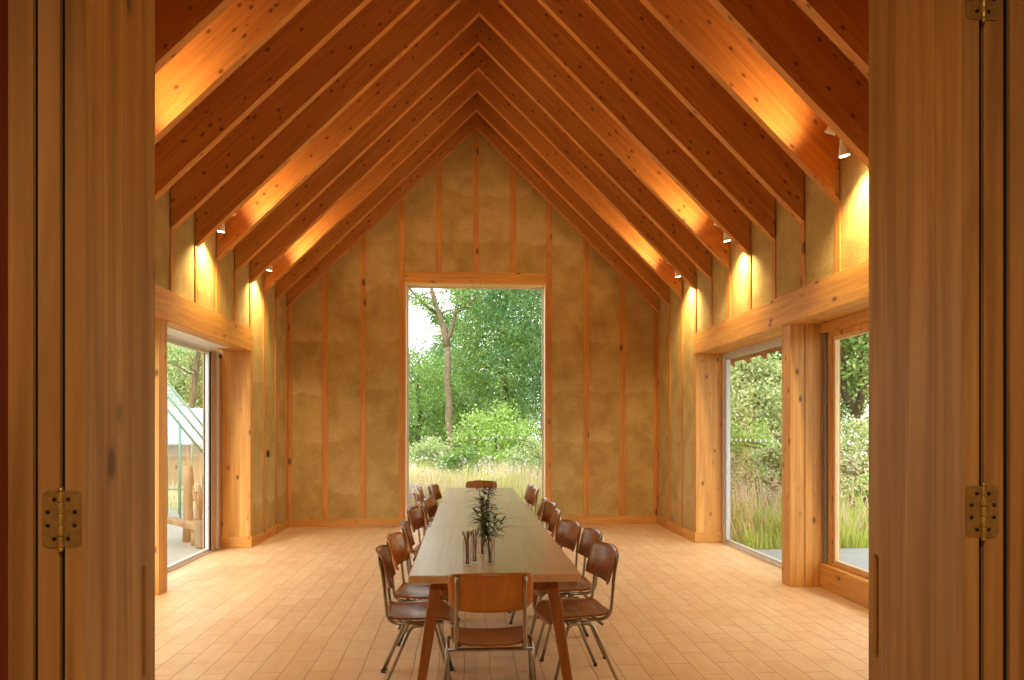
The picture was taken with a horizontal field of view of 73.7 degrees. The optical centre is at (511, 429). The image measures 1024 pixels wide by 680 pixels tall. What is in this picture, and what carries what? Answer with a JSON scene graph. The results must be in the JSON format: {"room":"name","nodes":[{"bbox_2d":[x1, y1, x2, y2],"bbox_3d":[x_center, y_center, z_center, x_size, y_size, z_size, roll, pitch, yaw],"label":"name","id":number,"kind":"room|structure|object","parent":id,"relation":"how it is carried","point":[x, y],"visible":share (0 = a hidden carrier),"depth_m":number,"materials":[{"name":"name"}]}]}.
{"room":"community hall","nodes":[
{"label":"community hall","id":0,"kind":"room"},
{"bbox_2d":[0,0,7,679],"bbox_3d":[0.020,-1.935,1.905,6.690,6.950,0.300,0,0,-4],"label":"wall","id":1,"kind":"structure","parent":0,"point":[3,3],"depth_m":1.67,"materials":[{"name":"brown wood"}]},
{"bbox_2d":[8,0,154,679],"bbox_3d":[-1.057,0.015,1.722,0.166,3.050,0.405,0,0,-4],"label":"door","id":2,"kind":"structure","parent":1,"relation":"in","point":[81,73],"depth_m":1.54,"materials":[{"name":"brown wood"}]},
{"bbox_2d":[869,0,1023,679],"bbox_3d":[1.196,0.015,1.870,0.208,3.050,0.405,0,0,-4],"label":"door","id":3,"kind":"structure","parent":1,"relation":"in","point":[946,77],"depth_m":1.74,"materials":[{"name":"brown wood"}]},
{"bbox_2d":[155,187,287,536],"bbox_3d":[-3.439,-0.467,6.338,0.371,4.014,9.600,0,0,-4],"label":"wall","id":4,"kind":"structure","parent":0,"point":[254,384],"depth_m":8.94,"materials":[{"name":"brown wood"}]},
{"bbox_2d":[167,326,228,572],"bbox_3d":[-3.662,0.250,7.711,0.335,2.580,2.530,0,0,-4],"label":"window","id":5,"kind":"structure","parent":4,"relation":"in","point":[212,357],"depth_m":8.59,"materials":[{"name":"metal"}]},
{"bbox_2d":[155,284,252,350],"bbox_3d":[-3.378,-1.185,5.440,0.374,0.290,7.180,0,0,-4],"label":"header beam","id":6,"kind":"structure","parent":4,"relation":"attached to","point":[181,313],"depth_m":7.29,"materials":[{"name":"brown wood"}]},
{"bbox_2d":[221,537,249,547],"bbox_3d":[-3.610,1.470,8.923,0.369,0.140,0.018,0,0,-4],"label":"baseboard","id":7,"kind":"structure","parent":4,"relation":"attached to","point":[226,542],"depth_m":8.91,"materials":[{"name":"brown wood"}]},
{"bbox_2d":[250,518,288,547],"bbox_3d":[-3.479,1.470,9.884,0.019,0.140,1.918,0,0,-4],"label":"baseboard","id":8,"kind":"structure","parent":4,"relation":"attached to","point":[261,536],"depth_m":9.70,"materials":[{"name":"brown wood"}]},
{"bbox_2d":[288,129,656,520],"bbox_3d":[-0.592,-1.935,11.183,5.950,6.950,0.304,0,0,-4],"label":"wall","id":9,"kind":"structure","parent":0,"point":[474,217],"depth_m":11.03,"materials":[{"name":"brown wood"}]},
{"bbox_2d":[289,518,403,526],"bbox_3d":[-2.630,1.475,10.891,1.807,0.130,0.020,0,0,-4],"label":"baseboard","id":10,"kind":"structure","parent":9,"relation":"attached to","point":[334,522],"depth_m":10.88,"materials":[{"name":"brown wood"}]},
{"bbox_2d":[405,282,545,524],"bbox_3d":[-0.592,-0.415,11.183,2.280,3.910,0.304,0,0,-4],"label":"window","id":11,"kind":"structure","parent":9,"relation":"in","point":[408,285],"depth_m":11.16,"materials":[{"name":"brown wood"}]},
{"bbox_2d":[548,516,655,524],"bbox_3d":[1.468,1.475,11.161,1.807,0.130,0.020,0,0,-4],"label":"baseboard","id":12,"kind":"structure","parent":9,"relation":"attached to","point":[581,519],"depth_m":11.16,"materials":[{"name":"brown wood"}]},
{"bbox_2d":[155,524,868,679],"bbox_3d":[-0.279,1.600,6.446,6.750,0.120,9.800,0,0,-4],"label":"floor","id":13,"kind":"structure","parent":0,"point":[300,603],"depth_m":5.41,"materials":[{"name":"beige wood"}]},
{"bbox_2d":[155,319,166,594],"bbox_3d":[-3.464,0.251,6.446,0.335,2.579,0.180,0,0,-4],"label":"timber post","id":14,"kind":"object","parent":13,"relation":"on","point":[160,325],"visible":0.26,"depth_m":6.40,"materials":[{"name":"brown wood"}]},
{"bbox_2d":[376,545,454,679],"bbox_3d":[-0.582,1.125,4.124,0.474,0.830,0.516,0,0,-8],"label":"chair","id":15,"kind":"object","parent":13,"relation":"on","point":[401,610],"visible":0.85,"depth_m":4.05,"materials":[{"name":"brown wood"}]},
{"bbox_2d":[406,506,424,598],"bbox_3d":[-0.718,1.125,6.249,0.474,0.830,0.516,0,0,4],"label":"chair","id":16,"kind":"object","parent":13,"relation":"on","point":[414,516],"visible":0.36,"depth_m":6.34,"materials":[{"name":"metal"}]},
{"bbox_2d":[385,532,460,670],"bbox_3d":[-0.605,1.125,4.623,0.474,0.830,0.516,0,0,1],"label":"chair","id":17,"kind":"object","parent":13,"relation":"on","point":[396,544],"visible":0.65,"depth_m":4.66,"materials":[{"name":"brown wood"}]},
{"bbox_2d":[417,501,429,538],"bbox_3d":[-0.700,1.125,6.749,0.474,0.830,0.516,0,0,-10],"label":"chair","id":18,"kind":"object","parent":13,"relation":"on","point":[420,503],"visible":0.29,"depth_m":6.54,"materials":[{"name":"metal"}]},
{"bbox_2d":[399,521,459,640],"bbox_3d":[-0.626,1.125,5.250,0.474,0.830,0.516,0,0,-7],"label":"chair","id":19,"kind":"object","parent":13,"relation":"on","point":[404,525],"visible":0.34,"depth_m":5.06,"materials":[{"name":"metal"}]},
{"bbox_2d":[423,497,437,528],"bbox_3d":[-0.677,1.125,7.137,0.474,0.830,0.516,0,0,6],"label":"chair","id":20,"kind":"object","parent":13,"relation":"on","point":[430,504],"visible":0.27,"depth_m":7.22,"materials":[{"name":"metal"}]},
{"bbox_2d":[428,484,441,505],"bbox_3d":[-0.838,1.125,8.873,0.474,0.830,0.516,0,0,8],"label":"chair","id":21,"kind":"object","parent":13,"relation":"on","point":[434,490],"visible":0.31,"depth_m":9.00,"materials":[{"name":"metal"}]},
{"bbox_2d":[466,481,496,487],"bbox_3d":[-0.416,1.125,9.357,0.516,0.830,0.474,0,0,-4],"label":"chair","id":22,"kind":"object","parent":13,"relation":"on","point":[470,484],"visible":0.13,"depth_m":9.56,"materials":[{"name":"metal"}]},
{"bbox_2d":[442,488,522,502],"bbox_3d":[-0.381,1.165,8.393,0.900,0.750,1.868,0,0,-4],"label":"dining table","id":23,"kind":"object","parent":13,"relation":"on","point":[452,495],"visible":0.34,"depth_m":8.24,"materials":[{"name":"brown wood"}]},
{"bbox_2d":[431,502,542,609],"bbox_3d":[-0.265,1.165,6.527,0.925,0.750,1.868,0,0,-4],"label":"dining table","id":24,"kind":"object","parent":13,"relation":"on","point":[447,514],"visible":0.33,"depth_m":6.31,"materials":[{"name":"brown wood"}]},
{"bbox_2d":[444,572,536,679],"bbox_3d":[-0.118,1.125,3.616,0.516,0.830,0.474,0,0,-4],"label":"chair","id":25,"kind":"object","parent":13,"relation":"on","point":[467,592],"visible":1,"depth_m":3.44,"materials":[{"name":"wood"}]},
{"bbox_2d":[408,526,580,679],"bbox_3d":[-0.152,1.165,4.660,0.945,0.750,1.868,0,0,-4],"label":"dining table","id":26,"kind":"object","parent":13,"relation":"on","point":[441,554],"visible":0.83,"depth_m":4.01,"materials":[{"name":"brown wood"}]},
{"bbox_3d":[-0.129,0.689,4.000,0.068,0.200,0.068,0,0,-4],"label":"glass vase","id":27,"kind":"object","parent":26,"relation":"on","visible":0},
{"bbox_2d":[469,507,515,561],"bbox_3d":[-0.127,0.619,3.992,0.301,0.320,0.277,0,0,-17],"label":"leafy stems","id":28,"kind":"object","parent":27,"relation":"in","point":[484,526],"visible":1,"depth_m":3.98,"materials":[{"name":"green plant"}]},
{"bbox_3d":[-0.189,0.699,4.618,0.060,0.180,0.060,0,0,-4],"label":"glass vase","id":29,"kind":"object","parent":26,"relation":"on","visible":0},
{"bbox_2d":[467,479,502,544],"bbox_3d":[-0.168,0.557,4.629,0.240,0.445,0.257,0,0,20],"label":"leafy stems","id":30,"kind":"object","parent":29,"relation":"in","point":[493,486],"visible":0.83,"depth_m":4.63,"materials":[{"name":"green plant"}]},
{"bbox_3d":[-0.188,0.699,4.277,0.060,0.180,0.060,0,0,-4],"label":"glass vase","id":31,"kind":"object","parent":26,"relation":"on","visible":0},
{"bbox_2d":[468,496,501,554],"bbox_3d":[-0.165,0.600,4.273,0.268,0.359,0.288,0,0,-4],"label":"leafy stems","id":32,"kind":"object","parent":31,"relation":"in","point":[481,502],"visible":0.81,"depth_m":4.27,"materials":[{"name":"green plant"}]},
{"bbox_2d":[527,487,539,515],"bbox_3d":[0.092,1.125,8.324,0.474,0.830,0.516,0,0,-7],"label":"chair","id":33,"kind":"object","parent":13,"relation":"on","point":[534,492],"visible":0.36,"depth_m":8.43,"materials":[{"name":"metal"}]},
{"bbox_2d":[508,509,561,612],"bbox_3d":[0.200,1.125,6.006,0.474,0.830,0.516,0,0,-1],"label":"chair","id":34,"kind":"object","parent":13,"relation":"on","point":[555,518],"visible":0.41,"depth_m":6.11,"materials":[{"name":"metal"}]},
{"bbox_2d":[537,497,547,525],"bbox_3d":[0.139,1.125,7.088,0.474,0.830,0.516,0,0,0],"label":"chair","id":35,"kind":"object","parent":13,"relation":"on","point":[544,500],"visible":0.27,"depth_m":6.95,"materials":[{"name":"metal"}]},
{"bbox_2d":[509,519,585,642],"bbox_3d":[0.274,1.125,5.248,0.474,0.830,0.516,0,0,-16],"label":"chair","id":36,"kind":"object","parent":13,"relation":"on","point":[568,533],"visible":0.39,"depth_m":5.33,"materials":[{"name":"metal"}]},
{"bbox_2d":[541,502,557,529],"bbox_3d":[0.194,1.125,6.617,0.474,0.830,0.516,0,0,-7],"label":"chair","id":37,"kind":"object","parent":13,"relation":"on","point":[550,506],"visible":0.19,"depth_m":6.77,"materials":[{"name":"metal"}]},
{"bbox_2d":[532,527,604,661],"bbox_3d":[0.388,1.125,4.822,0.474,0.830,0.516,0,0,-8],"label":"chair","id":38,"kind":"object","parent":13,"relation":"on","point":[590,535],"visible":0.51,"depth_m":4.82,"materials":[{"name":"metal"}]},
{"bbox_2d":[534,541,619,679],"bbox_3d":[0.392,1.125,4.178,0.474,0.830,0.516,0,0,-12],"label":"chair","id":39,"kind":"object","parent":13,"relation":"on","point":[603,558],"visible":0.92,"depth_m":4.19,"materials":[{"name":"metal"}]},
{"bbox_2d":[782,324,822,586],"bbox_3d":[2.883,0.251,6.784,0.335,2.579,0.180,0,0,-4],"label":"timber post","id":40,"kind":"object","parent":13,"relation":"on","point":[801,343],"visible":0.97,"depth_m":6.70,"materials":[{"name":"brown wood"}]},
{"bbox_2d":[657,138,868,531],"bbox_3d":[2.867,-0.467,6.753,0.371,4.014,9.600,0,0,-4],"label":"wall","id":41,"kind":"structure","parent":0,"point":[832,238],"depth_m":9.34,"materials":[{"name":"brown wood"}]},
{"bbox_2d":[656,515,695,542],"bbox_3d":[2.441,1.470,10.274,0.019,0.140,1.918,0,0,-4],"label":"baseboard","id":42,"kind":"structure","parent":41,"relation":"attached to","point":[684,532],"depth_m":10.12,"materials":[{"name":"brown wood"}]},
{"bbox_2d":[696,532,722,542],"bbox_3d":[2.697,1.470,9.339,0.369,0.140,0.018,0,0,-4],"label":"baseboard","id":43,"kind":"structure","parent":41,"relation":"attached to","point":[701,537],"depth_m":9.33,"materials":[{"name":"brown wood"}]},
{"bbox_2d":[722,336,781,567],"bbox_3d":[3.005,0.250,8.155,0.090,2.580,2.520,0,0,-4],"label":"window","id":44,"kind":"structure","parent":41,"relation":"in","point":[776,342],"depth_m":9.27,"materials":[{"name":"metal"}]},
{"bbox_2d":[820,309,868,608],"bbox_3d":[3.188,0.251,5.464,0.180,2.579,2.486,0,0,-4],"label":"window","id":45,"kind":"structure","parent":41,"relation":"in","point":[850,582],"depth_m":6.58,"materials":[{"name":"brown wood"}]},
{"bbox_2d":[693,259,868,354],"bbox_3d":[2.924,-1.185,5.855,0.374,0.290,7.180,0,0,-4],"label":"header beam","id":46,"kind":"structure","parent":0,"point":[843,293],"depth_m":6.57,"materials":[{"name":"brown wood"}]},
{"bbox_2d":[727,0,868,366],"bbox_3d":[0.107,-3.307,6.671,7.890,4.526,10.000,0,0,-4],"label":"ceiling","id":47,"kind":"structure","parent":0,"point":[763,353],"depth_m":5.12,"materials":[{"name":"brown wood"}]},
{"bbox_2d":[155,0,234,73],"bbox_3d":[-1.667,-3.670,4.881,2.975,3.478,0.078,0,0,-4],"label":"rafter","id":48,"kind":"object","parent":47,"relation":"attached to","point":[177,22],"visible":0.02,"depth_m":4.80,"materials":[{"name":"brown wood"}]},
{"bbox_2d":[155,0,310,143],"bbox_3d":[-1.706,-3.670,5.480,2.975,3.478,0.078,0,0,-4],"label":"rafter","id":49,"kind":"object","parent":47,"relation":"attached to","point":[244,26],"visible":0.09,"depth_m":5.40,"materials":[{"name":"brown wood"}]},
{"bbox_2d":[155,0,370,200],"bbox_3d":[-1.746,-3.670,6.078,2.975,3.478,0.078,0,0,-4],"label":"rafter","id":50,"kind":"object","parent":47,"relation":"attached to","point":[317,22],"visible":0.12,"depth_m":6.01,"materials":[{"name":"brown wood"}]},
{"bbox_2d":[171,0,420,229],"bbox_3d":[-1.785,-3.670,6.677,2.975,3.478,0.078,0,0,-4],"label":"rafter","id":51,"kind":"object","parent":47,"relation":"attached to","point":[241,144],"visible":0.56,"depth_m":6.61,"materials":[{"name":"brown wood"}]},
{"bbox_2d":[196,0,461,246],"bbox_3d":[-1.825,-3.670,7.276,2.975,3.478,0.078,0,0,-4],"label":"rafter","id":52,"kind":"object","parent":47,"relation":"attached to","point":[290,141],"visible":0.56,"depth_m":7.23,"materials":[{"name":"brown wood"}]},
{"bbox_2d":[217,0,478,260],"bbox_3d":[-1.864,-3.670,7.875,2.975,3.478,0.078,0,0,-4],"label":"rafter","id":53,"kind":"object","parent":47,"relation":"attached to","point":[257,208],"visible":0.68,"depth_m":7.84,"materials":[{"name":"brown wood"}]},
{"bbox_2d":[235,17,478,272],"bbox_3d":[-1.904,-3.670,8.473,2.975,3.478,0.078,0,0,-4],"label":"rafter","id":54,"kind":"object","parent":47,"relation":"attached to","point":[467,41],"visible":0.62,"depth_m":8.44,"materials":[{"name":"brown wood"}]},
{"bbox_2d":[250,46,477,282],"bbox_3d":[-1.943,-3.670,9.072,2.975,3.478,0.078,0,0,-4],"label":"rafter","id":55,"kind":"object","parent":47,"relation":"attached to","point":[468,66],"visible":0.56,"depth_m":9.04,"materials":[{"name":"brown wood"}]},
{"bbox_2d":[264,71,476,292],"bbox_3d":[-1.983,-3.670,9.671,2.975,3.478,0.078,0,0,-4],"label":"rafter","id":56,"kind":"object","parent":47,"relation":"attached to","point":[353,198],"visible":0.52,"depth_m":9.63,"materials":[{"name":"brown wood"}]},
{"bbox_2d":[276,93,476,300],"bbox_3d":[-2.022,-3.670,10.269,2.975,3.478,0.078,0,0,-4],"label":"rafter","id":57,"kind":"object","parent":47,"relation":"attached to","point":[469,108],"visible":0.48,"depth_m":10.23,"materials":[{"name":"brown wood"}]},
{"bbox_2d":[287,113,475,307],"bbox_3d":[-2.062,-3.670,10.868,2.975,3.478,0.078,0,0,-4],"label":"rafter","id":58,"kind":"object","parent":47,"relation":"attached to","point":[469,126],"visible":0.44,"depth_m":10.83,"materials":[{"name":"brown wood"}]},
{"bbox_2d":[476,112,658,311],"bbox_3d":[0.907,-3.670,11.064,2.975,3.478,0.078,0,0,-4],"label":"rafter","id":59,"kind":"object","parent":47,"relation":"attached to","point":[482,126],"visible":0.47,"depth_m":11.03,"materials":[{"name":"brown wood"}]},
{"bbox_2d":[477,93,669,305],"bbox_3d":[0.947,-3.670,10.465,2.975,3.478,0.078,0,0,-4],"label":"rafter","id":60,"kind":"object","parent":47,"relation":"attached to","point":[484,109],"visible":0.5,"depth_m":10.43,"materials":[{"name":"brown wood"}]},
{"bbox_2d":[477,70,681,297],"bbox_3d":[0.986,-3.670,9.866,2.975,3.478,0.078,0,0,-4],"label":"rafter","id":61,"kind":"object","parent":47,"relation":"attached to","point":[486,90],"visible":0.53,"depth_m":9.83,"materials":[{"name":"brown wood"}]},
{"bbox_2d":[478,45,695,288],"bbox_3d":[1.025,-3.670,9.268,2.975,3.478,0.078,0,0,-4],"label":"rafter","id":62,"kind":"object","parent":47,"relation":"attached to","point":[487,66],"visible":0.56,"depth_m":9.23,"materials":[{"name":"brown wood"}]},
{"bbox_2d":[479,16,711,279],"bbox_3d":[1.065,-3.670,8.669,2.975,3.478,0.078,0,0,-4],"label":"rafter","id":63,"kind":"object","parent":47,"relation":"attached to","point":[490,42],"visible":0.62,"depth_m":8.63,"materials":[{"name":"brown wood"}]},
{"bbox_2d":[479,0,729,268],"bbox_3d":[1.104,-3.670,8.070,2.975,3.478,0.078,0,0,-4],"label":"rafter","id":64,"kind":"object","parent":47,"relation":"attached to","point":[491,12],"visible":0.68,"depth_m":8.04,"materials":[{"name":"brown wood"}]},
{"bbox_2d":[498,0,749,255],"bbox_3d":[1.144,-3.670,7.471,2.975,3.478,0.078,0,0,-4],"label":"rafter","id":65,"kind":"object","parent":47,"relation":"attached to","point":[530,14],"visible":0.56,"depth_m":7.45,"materials":[{"name":"brown wood"}]},
{"bbox_2d":[537,0,774,241],"bbox_3d":[1.183,-3.670,6.873,2.975,3.478,0.078,0,0,-4],"label":"rafter","id":66,"kind":"object","parent":47,"relation":"attached to","point":[576,17],"visible":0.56,"depth_m":6.86,"materials":[{"name":"brown wood"}]},
{"bbox_2d":[583,0,803,223],"bbox_3d":[1.223,-3.670,6.274,2.975,3.478,0.078,0,0,-4],"label":"rafter","id":67,"kind":"object","parent":47,"relation":"attached to","point":[631,21],"visible":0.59,"depth_m":6.28,"materials":[{"name":"brown wood"}]},
{"bbox_2d":[639,0,838,202],"bbox_3d":[1.262,-3.670,5.675,2.975,3.478,0.078,0,0,-4],"label":"rafter","id":68,"kind":"object","parent":47,"relation":"attached to","point":[697,25],"visible":0.82,"depth_m":5.69,"materials":[{"name":"brown wood"}]},
{"bbox_2d":[708,0,868,167],"bbox_3d":[1.302,-3.670,5.077,2.975,3.478,0.078,0,0,-4],"label":"rafter","id":69,"kind":"object","parent":47,"relation":"attached to","point":[777,30],"visible":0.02,"depth_m":5.10,"materials":[{"name":"brown wood"}]},
{"bbox_2d":[825,127,849,157],"bbox_3d":[2.531,-2.255,5.274,0.198,0.261,0.154,0,0,-4],"label":"spotlight","id":70,"kind":"object","parent":69,"relation":"attached to","point":[844,151],"visible":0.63,"depth_m":5.29,"materials":[{"name":"white metal"}]},
{"bbox_2d":[794,0,868,78],"bbox_3d":[1.341,-3.670,4.478,2.975,3.478,0.078,0,0,-4],"label":"rafter","id":71,"kind":"object","parent":47,"relation":"attached to","point":[845,22],"visible":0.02,"depth_m":4.50,"materials":[{"name":"brown wood"}]},
{"label":"outside","id":72,"kind":"structure","parent":0,"visible":0},
{"bbox_2d":[168,440,774,548],"bbox_3d":[1.702,1.860,50.221,150.000,0.360,140.000,0,0,-4],"label":"ground","id":73,"kind":"structure","parent":72,"point":[507,440],"depth_m":16.16,"materials":[{"name":"green plant"}]},
{"bbox_2d":[167,509,202,565],"bbox_3d":[-6.696,1.625,8.077,5.700,0.110,11.000,0,0,-4],"label":"gravel yard","id":74,"kind":"structure","parent":73,"relation":"on","point":[177,550],"depth_m":9.37,"materials":[{"name":"grey gravel"}]},
{"bbox_2d":[167,515,194,544],"bbox_3d":[-4.702,1.320,9.311,0.970,0.500,0.240,0,0,-4],"label":"garden bench","id":75,"kind":"object","parent":74,"relation":"on","point":[175,521],"visible":0.23,"depth_m":9.25,"materials":[{"name":"brown wood"}]},
{"bbox_2d":[167,381,202,518],"bbox_3d":[-6.596,0.199,12.189,2.638,2.755,1.052,0,0,-4],"label":"greenhouse","id":76,"kind":"object","parent":74,"relation":"on","point":[180,426],"visible":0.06,"depth_m":12.21,"materials":[{"name":"green paint"}]},
{"bbox_2d":[182,466,197,541],"bbox_3d":[-4.541,1.039,9.624,0.194,1.066,0.146,0,0,-4],"label":"log post","id":77,"kind":"object","parent":74,"relation":"on","point":[188,500],"visible":0.78,"depth_m":9.57,"materials":[{"name":"brown wood"}]},
{"bbox_2d":[192,485,202,548],"bbox_3d":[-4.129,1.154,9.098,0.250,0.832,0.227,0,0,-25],"label":"log post","id":78,"kind":"object","parent":74,"relation":"on","point":[197,523],"visible":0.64,"depth_m":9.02,"materials":[{"name":"brown wood"}]},
{"bbox_2d":[167,343,202,407],"bbox_3d":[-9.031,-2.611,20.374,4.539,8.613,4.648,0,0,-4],"label":"tree","id":79,"kind":"object","parent":73,"relation":"on","point":[192,400],"visible":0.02,"depth_m":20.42,"materials":[{"name":"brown plant"}]},
{"bbox_2d":[168,477,201,509],"bbox_3d":[-8.655,1.438,17.370,7.147,0.484,8.329,0,0,-4],"label":"grass","id":80,"kind":"structure","parent":73,"relation":"on","point":[171,494],"depth_m":14.98,"materials":[{"name":"plant"}]},
{"bbox_2d":[168,408,202,491],"bbox_3d":[-9.006,0.530,19.550,5.400,2.300,3.200,0,0,-4],"label":"garden shed","id":81,"kind":"object","parent":73,"relation":"on","point":[172,425],"visible":0.12,"depth_m":18.37,"materials":[{"name":"wood"}]},
{"bbox_2d":[167,344,221,407],"bbox_3d":[-12.171,-1.768,27.508,5.714,6.941,6.089,0,0,-15],"label":"tree","id":82,"kind":"object","parent":73,"relation":"on","point":[178,391],"visible":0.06,"depth_m":25.63,"materials":[{"name":"green plant"}]},
{"bbox_2d":[409,431,452,471],"bbox_3d":[-2.636,0.856,20.841,1.832,1.664,1.836,0,0,-16],"label":"shrub","id":83,"kind":"object","parent":73,"relation":"on","point":[428,448],"visible":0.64,"depth_m":20.52,"materials":[{"name":"green plant"}]},
{"bbox_2d":[409,335,473,455],"bbox_3d":[-4.123,-1.339,30.855,5.973,6.043,5.596,0,0,-4],"label":"tree","id":84,"kind":"object","parent":73,"relation":"on","point":[423,426],"visible":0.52,"depth_m":29.96,"materials":[{"name":"green plant"}]},
{"bbox_2d":[409,340,491,453],"bbox_3d":[-3.901,-1.640,35.901,6.970,6.700,6.636,0,0,-28],"label":"tree","id":85,"kind":"object","parent":73,"relation":"on","point":[413,410],"visible":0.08,"depth_m":34.75,"materials":[{"name":"green plant"}]},
{"bbox_2d":[409,288,492,454],"bbox_3d":[-2.678,-4.002,23.952,4.138,11.392,4.201,0,0,-4],"label":"tree","id":86,"kind":"object","parent":73,"relation":"on","point":[437,316],"visible":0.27,"depth_m":23.81,"materials":[{"name":"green plant"}]},
{"bbox_2d":[436,437,485,478],"bbox_3d":[-1.436,0.941,19.003,1.572,1.504,1.923,0,0,-18],"label":"shrub","id":87,"kind":"object","parent":73,"relation":"on","point":[466,452],"visible":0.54,"depth_m":18.61,"materials":[{"name":"green plant"}]},
{"bbox_2d":[420,289,529,452],"bbox_3d":[-1.629,-3.058,32.865,5.701,9.512,5.950,0,0,-4],"label":"tree","id":88,"kind":"object","parent":73,"relation":"on","point":[477,402],"visible":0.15,"depth_m":32.15,"materials":[{"name":"green plant"}]},
{"bbox_2d":[409,289,541,448],"bbox_3d":[-0.150,-3.844,27.002,6.777,11.076,7.039,0,0,28],"label":"tree","id":89,"kind":"object","parent":73,"relation":"on","point":[476,339],"visible":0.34,"depth_m":26.23,"materials":[{"name":"green plant"}]},
{"bbox_2d":[437,397,541,470],"bbox_3d":[-0.498,0.364,20.016,3.279,2.662,3.330,0,0,-23],"label":"shrub","id":90,"kind":"object","parent":73,"relation":"on","point":[493,426],"visible":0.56,"depth_m":19.70,"materials":[{"name":"green plant"}]},
{"bbox_2d":[454,296,540,437],"bbox_3d":[0.666,-4.718,37.913,9.130,12.820,9.586,0,0,-28],"label":"tree","id":91,"kind":"object","parent":73,"relation":"on","point":[501,296],"visible":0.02,"depth_m":37.31,"materials":[{"name":"green plant"}]},
{"bbox_2d":[460,289,541,440],"bbox_3d":[1.150,-3.807,24.927,5.988,11.003,5.918,0,0,-23],"label":"tree","id":92,"kind":"object","parent":73,"relation":"on","point":[493,294],"visible":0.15,"depth_m":24.50,"materials":[{"name":"green plant"}]},
{"bbox_2d":[488,319,541,444],"bbox_3d":[1.947,-2.503,36.372,7.052,8.385,6.685,0,0,25],"label":"tree","id":93,"kind":"object","parent":73,"relation":"on","point":[533,409],"visible":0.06,"depth_m":35.25,"materials":[{"name":"green plant"}]},
{"bbox_2d":[501,437,541,474],"bbox_3d":[0.519,0.931,18.035,1.832,1.506,1.655,0,0,22],"label":"shrub","id":94,"kind":"object","parent":73,"relation":"on","point":[533,451],"visible":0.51,"depth_m":17.82,"materials":[{"name":"green plant"}]},
{"bbox_2d":[409,455,776,520],"bbox_3d":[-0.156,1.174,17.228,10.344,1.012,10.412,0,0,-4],"label":"meadow grass","id":95,"kind":"structure","parent":73,"relation":"on","point":[428,478],"depth_m":14.41,"materials":[{"name":"plant"}]},
{"bbox_2d":[410,452,541,480],"bbox_3d":[-0.502,0.794,14.999,7.024,0.610,4.057,0,0,-4],"label":"flowers","id":96,"kind":"object","parent":95,"relation":"attached to","point":[478,452],"visible":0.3,"depth_m":14.66,"materials":[{"name":"green plant"}]},
{"bbox_2d":[730,351,781,471],"bbox_3d":[5.255,-0.255,15.345,3.373,3.909,3.330,0,0,38],"label":"shrub","id":97,"kind":"object","parent":73,"relation":"on","point":[740,390],"visible":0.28,"depth_m":14.70,"materials":[{"name":"green plant"}]},
{"bbox_2d":[730,438,781,510],"bbox_3d":[4.364,0.912,11.505,1.419,1.570,1.282,0,0,16],"label":"shrub","id":98,"kind":"object","parent":73,"relation":"on","point":[755,455],"visible":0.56,"depth_m":11.29,"materials":[{"name":"green plant"}]},
{"bbox_2d":[730,407,781,496],"bbox_3d":[4.339,0.625,12.852,1.553,2.118,1.879,0,0,-30],"label":"shrub","id":99,"kind":"object","parent":73,"relation":"on","point":[734,435],"visible":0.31,"depth_m":12.57,"materials":[{"name":"green plant"}]},
{"bbox_2d":[730,454,868,548],"bbox_3d":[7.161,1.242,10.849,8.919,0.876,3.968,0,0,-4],"label":"grass","id":100,"kind":"structure","parent":73,"relation":"on","point":[751,541],"depth_m":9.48,"materials":[{"name":"green plant"}]},
{"bbox_2d":[730,408,868,527],"bbox_3d":[7.201,0.538,12.399,8.066,2.282,4.266,0,0,-4],"label":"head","id":101,"kind":"object","parent":73,"relation":"on","point":[731,453],"visible":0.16,"depth_m":11.03},
{"bbox_2d":[731,334,868,459],"bbox_3d":[6.854,-2.460,17.322,5.597,8.294,5.673,0,0,-42],"label":"tree","id":102,"kind":"object","parent":73,"relation":"on","point":[855,343],"visible":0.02,"depth_m":15.98,"materials":[{"name":"green plant"}]},
{"bbox_2d":[754,548,868,570],"bbox_3d":[8.521,1.625,4.445,10.410,0.110,9.750,0,0,-4],"label":"terrace","id":103,"kind":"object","parent":73,"relation":"on","point":[858,557],"depth_m":8.54,"materials":[{"name":"grey concrete"}]},
{"bbox_2d":[840,413,868,483],"bbox_3d":[6.310,0.688,12.762,2.062,2.003,1.986,0,0,-9],"label":"shrub","id":104,"kind":"object","parent":73,"relation":"on","point":[863,434],"visible":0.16,"depth_m":12.38,"materials":[{"name":"green plant"}]},
{"bbox_2d":[840,333,868,476],"bbox_3d":[8.012,-2.385,15.486,4.601,8.198,4.866,0,0,25],"label":"tree","id":105,"kind":"object","parent":73,"relation":"on","point":[863,356],"visible":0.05,"depth_m":15.45,"materials":[{"name":"green plant"}]},
{"bbox_2d":[840,333,868,430],"bbox_3d":[9.364,-2.523,15.588,6.399,8.429,5.937,0,0,31],"label":"tree","id":106,"kind":"object","parent":73,"relation":"on","point":[844,341],"visible":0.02,"depth_m":15.53,"materials":[{"name":"green plant"}]},
{"bbox_2d":[840,472,868,523],"bbox_3d":[5.739,1.165,10.998,1.262,1.073,1.276,0,0,14],"label":"shrub","id":107,"kind":"object","parent":73,"relation":"on","point":[861,475],"visible":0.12,"depth_m":10.87,"materials":[{"name":"green plant"}]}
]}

